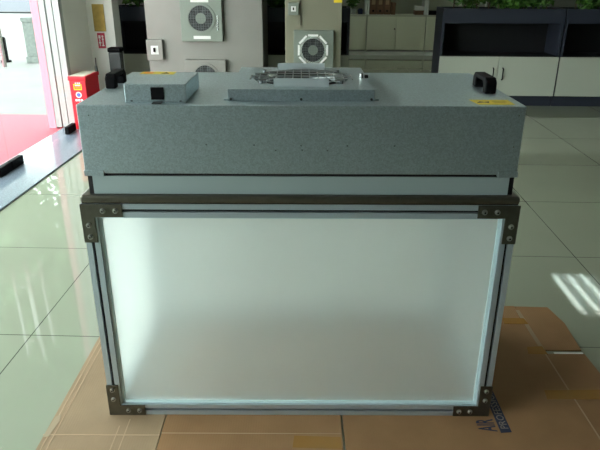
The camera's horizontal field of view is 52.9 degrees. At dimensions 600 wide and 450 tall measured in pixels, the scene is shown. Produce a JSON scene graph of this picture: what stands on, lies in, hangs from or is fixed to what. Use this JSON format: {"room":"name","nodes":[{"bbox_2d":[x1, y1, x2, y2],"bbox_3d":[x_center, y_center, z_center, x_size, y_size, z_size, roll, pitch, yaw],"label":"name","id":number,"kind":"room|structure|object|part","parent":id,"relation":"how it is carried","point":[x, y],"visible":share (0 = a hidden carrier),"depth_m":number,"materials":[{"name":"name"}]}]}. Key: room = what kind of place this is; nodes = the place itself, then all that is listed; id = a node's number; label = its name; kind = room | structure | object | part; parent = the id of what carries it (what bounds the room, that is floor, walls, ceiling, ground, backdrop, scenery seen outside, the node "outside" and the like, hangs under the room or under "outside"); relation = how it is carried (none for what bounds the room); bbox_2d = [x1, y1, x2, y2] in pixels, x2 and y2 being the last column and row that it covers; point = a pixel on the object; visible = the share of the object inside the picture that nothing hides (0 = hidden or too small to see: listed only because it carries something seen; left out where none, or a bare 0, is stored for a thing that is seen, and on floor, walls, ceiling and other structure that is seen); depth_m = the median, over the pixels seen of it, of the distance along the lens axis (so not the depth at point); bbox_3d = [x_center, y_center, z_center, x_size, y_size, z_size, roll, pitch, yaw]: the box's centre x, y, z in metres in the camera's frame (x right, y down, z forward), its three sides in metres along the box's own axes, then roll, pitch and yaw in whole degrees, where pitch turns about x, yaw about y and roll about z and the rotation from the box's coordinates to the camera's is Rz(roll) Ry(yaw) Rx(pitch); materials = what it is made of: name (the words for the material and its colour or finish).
{"room":"showroom","nodes":[
{"label":"showroom","id":0,"kind":"room"},
{"bbox_2d":[61,0,143,74],"bbox_3d":[-2.170,-1.456,2.968,0.124,3.000,16.450,1,23,2],"label":"wall","id":1,"kind":"structure","parent":0,"point":[75,17],"depth_m":5.51,"materials":[{"name":"paint"}]},
{"bbox_2d":[0,162,12,177],"bbox_3d":[-2.060,-1.456,3.289,0.148,2.726,0.982,1,23,2],"label":"door","id":2,"kind":"structure","parent":1,"relation":"in","point":[5,168],"depth_m":4.18,"materials":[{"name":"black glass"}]},
{"bbox_2d":[0,29,75,169],"bbox_3d":[-2.023,-1.877,4.300,0.148,2.726,1.192,1,23,2],"label":"door","id":3,"kind":"structure","parent":1,"relation":"in","point":[18,160],"depth_m":4.31,"materials":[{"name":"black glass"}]},
{"bbox_3d":[-1.982,-1.400,3.915,0.028,0.730,0.027,1,23,2],"label":"pull handle","id":4,"kind":"part","parent":3,"relation":"part of","materials":[{"name":"metal"}]},
{"bbox_2d":[29,0,57,127],"bbox_3d":[-2.240,-2.173,5.016,0.065,2.750,0.125,1,23,2],"label":"trim","id":5,"kind":"structure","parent":1,"relation":"attached to","point":[33,3],"depth_m":5.26,"materials":[{"name":"pink"}]},
{"bbox_2d":[37,0,74,126],"bbox_3d":[-2.121,-2.168,4.988,0.174,2.738,0.068,1,23,2],"label":"trim","id":6,"kind":"structure","parent":1,"relation":"attached to","point":[50,11],"depth_m":5.26,"materials":[{"name":"grey"}]},
{"bbox_2d":[85,0,124,90],"bbox_3d":[-1.891,-2.549,5.597,0.245,3.000,0.200,1,23,2],"label":"wall","id":7,"kind":"structure","parent":0,"point":[113,36],"depth_m":5.81,"materials":[{"name":"paint"}]},
{"bbox_2d":[91,4,105,30],"bbox_3d":[-1.910,-1.966,5.725,0.110,0.245,0.012,1,23,2],"label":"brass plaque","id":8,"kind":"object","parent":7,"relation":"attached to","point":[97,9],"visible":1,"depth_m":5.72,"materials":[{"name":"gold metal"}]},
{"bbox_2d":[97,33,105,47],"bbox_3d":[-1.910,-1.775,5.804,0.070,0.140,0.013,1,23,2],"label":"sign","id":9,"kind":"object","parent":7,"relation":"attached to","point":[101,36],"visible":1,"depth_m":5.80,"materials":[{"name":"red paper"}]},
{"bbox_2d":[0,55,599,449],"bbox_3d":[2.932,0.058,3.412,10.340,0.100,16.450,1,23,2],"label":"floor","id":10,"kind":"structure","parent":0,"point":[49,328],"depth_m":2.95,"materials":[{"name":"tile"}]},
{"bbox_2d":[0,128,81,210],"bbox_3d":[-2.097,1.088,0.746,0.441,0.012,10.400,1,23,2],"label":"threshold","id":11,"kind":"object","parent":10,"relation":"on","point":[45,157],"depth_m":4.45,"materials":[{"name":"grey stone"}]},
{"bbox_2d":[67,70,99,128],"bbox_3d":[-1.934,-1.133,5.473,0.159,0.480,0.346,1,23,2],"label":"box","id":12,"kind":"object","parent":10,"relation":"on","point":[84,84],"visible":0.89,"depth_m":5.30,"materials":[{"name":"red cardboard"}]},
{"bbox_3d":[-1.933,-1.335,5.389,0.159,0.038,0.346,1,23,2],"label":"lid","id":13,"kind":"part","parent":12,"relation":"part of","materials":[{"name":"red metal"}]},
{"bbox_2d":[36,336,165,449],"bbox_3d":[-0.603,0.638,1.848,0.360,0.006,1.320,0,23,0],"label":"cardboard sheet","id":14,"kind":"object","parent":10,"relation":"on","point":[83,420],"visible":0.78,"depth_m":1.89,"materials":[{"name":"beige cardboard"}]},
{"bbox_2d":[79,188,520,415],"bbox_3d":[-0.001,0.148,2.058,1.206,0.742,0.621,0,23,0],"label":"framed panel","id":15,"kind":"object","parent":14,"relation":"on","point":[206,304],"visible":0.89,"depth_m":1.77,"materials":[{"name":"grey"}]},
{"bbox_3d":[-0.002,0.580,1.934,1.120,0.040,0.040,0,23,0],"label":"rail","id":16,"kind":"part","parent":15,"relation":"part of","materials":[{"name":"silver metal"}]},
{"bbox_3d":[0.001,-0.185,1.921,1.196,0.022,0.617,0,23,0],"label":"plate","id":17,"kind":"part","parent":15,"relation":"part of","materials":[{"name":"brown metal"}]},
{"bbox_3d":[0.000,-0.045,1.674,1.120,0.040,0.040,0,23,0],"label":"rail","id":18,"kind":"part","parent":15,"relation":"part of","materials":[{"name":"silver metal"}]},
{"bbox_2d":[76,63,525,194],"bbox_3d":[0.003,-0.326,1.845,1.163,0.296,0.568,0,23,0],"label":"filter","id":19,"kind":"object","parent":15,"relation":"on","point":[287,128],"visible":1,"depth_m":1.60,"materials":[{"name":"metal"}]},
{"bbox_3d":[-0.553,-0.441,1.812,0.030,0.042,0.125,0,23,0],"label":"carry handle","id":20,"kind":"part","parent":19,"relation":"part of","materials":[{"name":"black plastic"}]},
{"bbox_2d":[150,87,163,99],"bbox_3d":[-0.371,-0.342,1.566,0.034,0.032,0.002,0,23,0],"label":"power socket","id":21,"kind":"object","parent":19,"relation":"attached to","point":[156,93],"depth_m":1.57,"materials":[{"name":"black plastic"}]},
{"bbox_3d":[0.003,-0.214,1.894,1.126,0.050,0.559,0,23,0],"label":"filter frame","id":22,"kind":"part","parent":19,"relation":"part of","materials":[{"name":"silver metal"}]},
{"bbox_3d":[0.540,-0.418,1.764,0.032,0.044,0.140,0,23,0],"label":"carry handle","id":23,"kind":"part","parent":19,"relation":"part of","materials":[{"name":"black plastic"}]},
{"bbox_2d":[107,47,124,70],"bbox_3d":[-1.742,-1.367,5.802,0.120,0.660,0.110,1,23,2],"label":"litter bin","id":24,"kind":"object","parent":10,"relation":"on","point":[116,60],"visible":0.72,"depth_m":5.67,"materials":[{"name":"grey metal"}]},
{"bbox_3d":[-1.741,-1.653,5.683,0.120,0.040,0.110,1,23,2],"label":"lid","id":25,"kind":"part","parent":24,"relation":"part of","materials":[{"name":"black plastic"}]},
{"bbox_2d":[119,5,149,74],"bbox_3d":[-1.302,-1.861,6.571,1.364,0.985,0.451,1,23,2],"label":"base cabinet","id":26,"kind":"object","parent":10,"relation":"on","point":[132,18],"visible":0.03,"depth_m":6.47,"materials":[{"name":"grey laminate"}]},
{"bbox_3d":[-1.969,-1.928,6.595,0.026,0.885,0.400,1,23,2],"label":"panel","id":27,"kind":"part","parent":26,"relation":"part of","materials":[{"name":"grey laminate"}]},
{"bbox_2d":[122,0,143,6],"bbox_3d":[-1.299,-2.439,6.334,1.323,0.336,0.528,1,23,2],"label":"plant","id":28,"kind":"object","parent":26,"relation":"on","point":[137,2],"visible":0.16,"depth_m":6.33,"materials":[{"name":"green plant"}]},
{"bbox_3d":[-1.294,-1.990,6.751,1.312,0.885,0.020,1,23,2],"label":"panel","id":29,"kind":"part","parent":26,"relation":"part of","materials":[{"name":"black laminate"}]},
{"bbox_2d":[123,49,146,53],"bbox_3d":[-1.301,-1.887,6.588,1.312,0.020,0.360,1,23,2],"label":"shelf","id":30,"kind":"object","parent":26,"relation":"attached to","point":[126,51],"depth_m":6.55,"materials":[{"name":"black laminate"}]},
{"bbox_3d":[-1.649,-1.631,6.481,0.678,0.403,0.018,1,23,2],"label":"door","id":31,"kind":"part","parent":26,"relation":"part of","materials":[{"name":"grey laminate"}]},
{"bbox_2d":[144,0,267,71],"bbox_3d":[-0.863,-1.999,5.650,1.065,1.950,0.636,1,23,2],"label":"wall panel","id":32,"kind":"object","parent":10,"relation":"on","point":[183,35],"visible":0.59,"depth_m":5.50,"materials":[{"name":"white paint"}]},
{"bbox_2d":[151,46,158,53],"bbox_3d":[-1.329,-1.600,5.515,0.068,0.076,0.003,1,23,2],"label":"switch plate","id":33,"kind":"object","parent":32,"relation":"attached to","point":[156,47],"depth_m":5.51,"materials":[{"name":"white plastic"}]},
{"bbox_3d":[-0.890,-1.989,5.326,0.160,0.040,0.003,1,23,2],"label":"name plate","id":34,"kind":"part","parent":32,"relation":"part of","materials":[{"name":"white plastic"}]},
{"bbox_3d":[-0.884,-1.695,5.449,0.155,0.027,0.003,1,23,2],"label":"name plate","id":35,"kind":"part","parent":32,"relation":"part of","materials":[{"name":"white plastic"}]},
{"bbox_2d":[156,414,342,449],"bbox_3d":[-0.147,0.614,1.910,0.554,0.005,1.415,0,23,0],"label":"cardboard sheet","id":36,"kind":"object","parent":10,"relation":"on","point":[179,431],"visible":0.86,"depth_m":1.85,"materials":[{"name":"beige cardboard"}]},
{"bbox_2d":[267,6,349,67],"bbox_3d":[-0.044,-1.841,6.534,1.127,0.985,0.451,1,23,2],"label":"base cabinet","id":37,"kind":"object","parent":10,"relation":"on","point":[276,15],"visible":0.16,"depth_m":6.39,"materials":[{"name":"grey laminate"}]},
{"bbox_2d":[267,0,284,7],"bbox_3d":[-0.037,-2.407,6.298,1.049,0.389,0.465,1,23,2],"label":"plant","id":38,"kind":"object","parent":37,"relation":"on","point":[273,3],"visible":0.3,"depth_m":6.24,"materials":[{"name":"green plant"}]},
{"bbox_3d":[-0.332,-1.610,6.442,0.560,0.403,0.018,1,23,2],"label":"door","id":39,"kind":"part","parent":37,"relation":"part of","materials":[{"name":"grey laminate"}]},
{"bbox_3d":[-0.037,-1.970,6.714,1.075,0.885,0.020,1,23,2],"label":"panel","id":40,"kind":"part","parent":37,"relation":"part of","materials":[{"name":"black laminate"}]},
{"bbox_2d":[268,50,345,54],"bbox_3d":[-0.043,-1.867,6.551,1.075,0.020,0.360,1,23,2],"label":"shelf","id":41,"kind":"object","parent":37,"relation":"attached to","point":[270,52],"depth_m":6.52,"materials":[{"name":"black laminate"}]},
{"bbox_3d":[0.231,-1.601,6.425,0.560,0.403,0.018,1,23,2],"label":"door","id":42,"kind":"part","parent":37,"relation":"part of","materials":[{"name":"grey laminate"}]},
{"bbox_3d":[0.507,-1.888,6.522,0.026,0.885,0.400,1,23,2],"label":"panel","id":43,"kind":"part","parent":37,"relation":"part of","materials":[{"name":"grey laminate"}]},
{"bbox_2d":[285,0,341,67],"bbox_3d":[0.128,-1.972,5.595,0.510,1.950,0.592,1,23,2],"label":"tall cabinet","id":44,"kind":"object","parent":10,"relation":"on","point":[313,28],"visible":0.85,"depth_m":5.43,"materials":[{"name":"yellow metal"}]},
{"bbox_3d":[0.118,-1.698,5.400,0.090,0.017,0.022,1,23,2],"label":"collar plate","id":45,"kind":"part","parent":44,"relation":"part of","materials":[{"name":"white paint"}]},
{"bbox_2d":[342,0,366,54],"bbox_3d":[0.651,-3.984,10.341,1.000,2.020,0.432,1,23,2],"label":"bookcase","id":46,"kind":"object","parent":10,"relation":"on","point":[357,35],"visible":0.34,"depth_m":10.42,"materials":[{"name":"white"}]},
{"bbox_2d":[346,0,359,13],"bbox_3d":[0.913,-3.778,10.318,0.243,0.324,0.256,-4,23,-10],"label":"pot","id":47,"kind":"object","parent":46,"relation":"on","point":[352,3],"visible":0.97,"depth_m":10.31,"materials":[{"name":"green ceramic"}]},
{"bbox_3d":[0.659,-4.362,10.407,0.940,1.332,0.020,1,23,2],"label":"panel","id":48,"kind":"part","parent":46,"relation":"part of","materials":[{"name":"grey laminate"}]},
{"bbox_3d":[0.891,-3.310,10.403,0.492,0.550,0.020,1,23,2],"label":"door","id":49,"kind":"part","parent":46,"relation":"part of","materials":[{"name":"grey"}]},
{"bbox_2d":[350,13,366,15],"bbox_3d":[0.650,-3.659,10.481,0.996,0.023,0.424,1,23,2],"label":"countertop","id":50,"kind":"structure","parent":46,"relation":"on","point":[356,14],"depth_m":10.31,"materials":[{"name":"grey laminate"}]},
{"bbox_2d":[365,0,426,55],"bbox_3d":[1.656,-3.968,10.312,1.000,2.020,0.432,1,23,2],"label":"bookcase","id":51,"kind":"object","parent":10,"relation":"on","point":[401,33],"visible":0.94,"depth_m":10.40,"materials":[{"name":"white"}]},
{"bbox_2d":[369,0,376,14],"bbox_3d":[1.254,-3.787,10.374,0.108,0.300,0.242,1,23,2],"label":"file box","id":52,"kind":"object","parent":51,"relation":"on","point":[373,3],"visible":0.92,"depth_m":10.28,"materials":[{"name":"brown cardboard"}]},
{"bbox_2d":[376,0,383,14],"bbox_3d":[1.372,-3.785,10.370,0.108,0.300,0.242,1,23,2],"label":"file box","id":53,"kind":"object","parent":51,"relation":"on","point":[380,3],"visible":0.89,"depth_m":10.28,"materials":[{"name":"brown"}]},
{"bbox_3d":[1.398,-3.302,10.388,0.492,0.550,0.020,1,23,2],"label":"door","id":54,"kind":"part","parent":51,"relation":"part of","materials":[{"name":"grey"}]},
{"bbox_2d":[383,0,390,14],"bbox_3d":[1.490,-3.783,10.367,0.108,0.300,0.242,1,23,2],"label":"file box","id":55,"kind":"object","parent":51,"relation":"on","point":[387,3],"visible":0.89,"depth_m":10.27,"materials":[{"name":"brown cardboard"}]},
{"bbox_2d":[390,2,395,14],"bbox_3d":[1.593,-3.714,10.339,0.078,0.194,0.208,1,23,2],"label":"file box","id":56,"kind":"object","parent":51,"relation":"on","point":[393,4],"visible":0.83,"depth_m":10.25,"materials":[{"name":"brown"}]},
{"bbox_2d":[367,13,425,15],"bbox_3d":[1.655,-3.643,10.451,0.996,0.023,0.424,1,23,2],"label":"countertop","id":57,"kind":"structure","parent":51,"relation":"on","point":[396,14],"depth_m":10.26,"materials":[{"name":"grey laminate"}]},
{"bbox_3d":[1.664,-4.346,10.377,0.940,1.332,0.020,1,23,2],"label":"panel","id":58,"kind":"part","parent":51,"relation":"part of","materials":[{"name":"grey laminate"}]},
{"bbox_3d":[1.896,-3.294,10.373,0.492,0.550,0.020,1,23,2],"label":"door","id":59,"kind":"part","parent":51,"relation":"part of","materials":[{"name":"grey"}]},
{"bbox_2d":[413,10,423,14],"bbox_3d":[2.031,-3.641,10.332,0.158,0.069,0.168,1,23,2],"label":"carton","id":60,"kind":"object","parent":51,"relation":"on","point":[416,12],"visible":1,"depth_m":10.27,"materials":[{"name":"brown cardboard"}]},
{"bbox_2d":[414,6,423,9],"bbox_3d":[2.037,-3.706,10.305,0.148,0.069,0.138,1,23,2],"label":"box","id":61,"kind":"object","parent":60,"relation":"on","point":[416,7],"visible":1,"depth_m":10.24,"materials":[{"name":"white paint"}]},
{"bbox_2d":[423,0,486,55],"bbox_3d":[2.660,-3.951,10.282,1.000,2.020,0.432,1,23,2],"label":"bookcase","id":62,"kind":"object","parent":10,"relation":"on","point":[431,4],"visible":0.2,"depth_m":10.42,"materials":[{"name":"white"}]},
{"bbox_3d":[2.403,-3.285,10.358,0.492,0.550,0.020,1,23,2],"label":"door","id":63,"kind":"part","parent":62,"relation":"part of","materials":[{"name":"green"}]},
{"bbox_2d":[428,10,435,14],"bbox_3d":[2.266,-3.635,10.326,0.158,0.064,0.208,1,23,2],"label":"case","id":64,"kind":"object","parent":62,"relation":"on","point":[431,12],"visible":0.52,"depth_m":10.24,"materials":[{"name":"black plastic"}]},
{"bbox_3d":[2.668,-4.330,10.348,0.940,1.332,0.020,1,23,2],"label":"panel","id":65,"kind":"part","parent":62,"relation":"part of","materials":[{"name":"grey laminate"}]},
{"bbox_2d":[342,306,599,449],"bbox_3d":[0.612,0.617,1.910,0.952,0.006,1.415,0,23,0],"label":"cardboard sheet","id":66,"kind":"object","parent":10,"relation":"on","point":[541,400],"visible":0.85,"depth_m":1.94,"materials":[{"name":"beige cardboard"}]},
{"bbox_2d":[431,7,566,105],"bbox_3d":[2.085,-1.807,6.471,1.237,0.985,0.451,1,23,2],"label":"base cabinet","id":67,"kind":"object","parent":10,"relation":"on","point":[520,48],"visible":0.72,"depth_m":6.37,"materials":[{"name":"grey laminate"}]},
{"bbox_3d":[1.481,-1.872,6.493,0.026,0.885,0.400,1,23,2],"label":"panel","id":68,"kind":"part","parent":67,"relation":"part of","materials":[{"name":"grey laminate"}]},
{"bbox_3d":[1.769,-1.576,6.379,0.614,0.403,0.018,1,23,2],"label":"door","id":69,"kind":"part","parent":67,"relation":"part of","materials":[{"name":"grey laminate"}]},
{"bbox_3d":[2.092,-1.935,6.650,1.185,0.885,0.020,1,23,2],"label":"panel","id":70,"kind":"part","parent":67,"relation":"part of","materials":[{"name":"black laminate"}]},
{"bbox_2d":[442,51,555,56],"bbox_3d":[2.086,-1.833,6.488,1.185,0.020,0.360,1,23,2],"label":"shelf","id":71,"kind":"object","parent":67,"relation":"attached to","point":[444,53],"depth_m":6.47,"materials":[{"name":"black laminate"}]},
{"bbox_2d":[448,0,554,8],"bbox_3d":[2.090,-2.374,6.262,1.149,0.377,0.477,1,23,2],"label":"plants","id":72,"kind":"object","parent":67,"relation":"in","point":[512,4],"visible":0.96,"depth_m":6.25,"materials":[{"name":"green plant"}]},
{"bbox_3d":[2.387,-1.566,6.361,0.614,0.403,0.018,1,23,2],"label":"door","id":73,"kind":"part","parent":67,"relation":"part of","materials":[{"name":"grey laminate"}]},
{"bbox_3d":[2.691,-1.853,6.457,0.026,0.885,0.400,1,23,2],"label":"panel","id":74,"kind":"part","parent":67,"relation":"part of","materials":[{"name":"grey laminate"}]},
{"bbox_2d":[550,7,599,105],"bbox_3d":[3.334,-1.786,6.434,1.237,0.985,0.451,1,23,2],"label":"base cabinet","id":75,"kind":"object","parent":10,"relation":"on","point":[577,82],"visible":0.78,"depth_m":6.37,"materials":[{"name":"grey laminate"}]},
{"bbox_3d":[2.730,-1.852,6.456,0.026,0.885,0.400,1,23,2],"label":"panel","id":76,"kind":"part","parent":75,"relation":"part of","materials":[{"name":"grey laminate"}]},
{"bbox_3d":[3.333,-1.443,6.604,1.185,0.020,0.360,1,23,2],"label":"panel","id":77,"kind":"part","parent":75,"relation":"part of","materials":[{"name":"black laminate"}]},
{"bbox_3d":[3.018,-1.556,6.342,0.614,0.403,0.018,1,23,2],"label":"door","id":78,"kind":"part","parent":75,"relation":"part of","materials":[{"name":"grey laminate"}]},
{"bbox_3d":[3.341,-1.915,6.613,1.185,0.885,0.020,1,23,2],"label":"panel","id":79,"kind":"part","parent":75,"relation":"part of","materials":[{"name":"black laminate"}]},
{"bbox_2d":[563,52,599,56],"bbox_3d":[3.335,-1.812,6.450,1.185,0.020,0.360,1,23,2],"label":"shelf","id":80,"kind":"object","parent":75,"relation":"attached to","point":[565,54],"depth_m":6.45,"materials":[{"name":"black laminate"}]},
{"bbox_2d":[575,0,599,8],"bbox_3d":[3.354,-2.355,6.207,1.192,0.347,0.517,1,23,2],"label":"plants","id":81,"kind":"object","parent":75,"relation":"on","point":[586,4],"visible":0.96,"depth_m":6.13,"materials":[{"name":"green plant"}]},
{"bbox_2d":[267,0,597,6],"bbox_3d":[3.265,-4.550,10.451,10.440,3.000,0.105,1,23,2],"label":"wall","id":82,"kind":"structure","parent":0,"point":[558,3],"depth_m":10.62,"materials":[{"name":"grey paint"}]},
{"label":"outside","id":83,"kind":"structure","parent":0,"visible":0},
{"bbox_2d":[0,13,46,114],"bbox_3d":[-21.116,0.504,2.170,37.680,0.100,42.200,1,23,2],"label":"pavement","id":84,"kind":"structure","parent":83,"point":[21,86],"depth_m":8.20,"materials":[{"name":"white concrete"}]},
{"bbox_2d":[1,37,11,62],"bbox_3d":[-4.722,-2.802,9.626,0.160,0.390,0.160,1,23,2],"label":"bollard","id":85,"kind":"object","parent":84,"relation":"on","point":[3,38],"visible":0.66,"depth_m":9.61,"materials":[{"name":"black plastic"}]},
{"bbox_2d":[20,17,38,62],"bbox_3d":[-4.242,-2.925,9.536,0.190,0.690,0.190,1,23,2],"label":"stone post","id":86,"kind":"object","parent":84,"relation":"on","point":[27,23],"visible":0.66,"depth_m":9.46,"materials":[{"name":"stone"}]},
{"bbox_2d":[0,114,63,164],"bbox_3d":[-3.812,-0.231,3.944,3.200,0.016,4.600,1,23,2],"label":"door mat","id":87,"kind":"object","parent":84,"relation":"on","point":[18,133],"visible":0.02,"depth_m":5.36,"materials":[{"name":"red carpet"}]},
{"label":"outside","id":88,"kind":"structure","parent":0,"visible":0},
{"bbox_2d":[0,0,30,10],"bbox_3d":[-19.764,-14.877,39.341,37.680,0.100,37.300,1,23,2],"label":"road","id":89,"kind":"structure","parent":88,"point":[5,5],"depth_m":28.12,"materials":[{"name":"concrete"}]},
{"bbox_2d":[0,11,30,13],"bbox_3d":[-20.399,-7.717,21.861,37.680,0.150,0.502,1,23,2],"label":"kerb","id":90,"kind":"object","parent":89,"relation":"on","point":[20,12],"depth_m":21.31,"materials":[{"name":"grey stone"}]}
]}

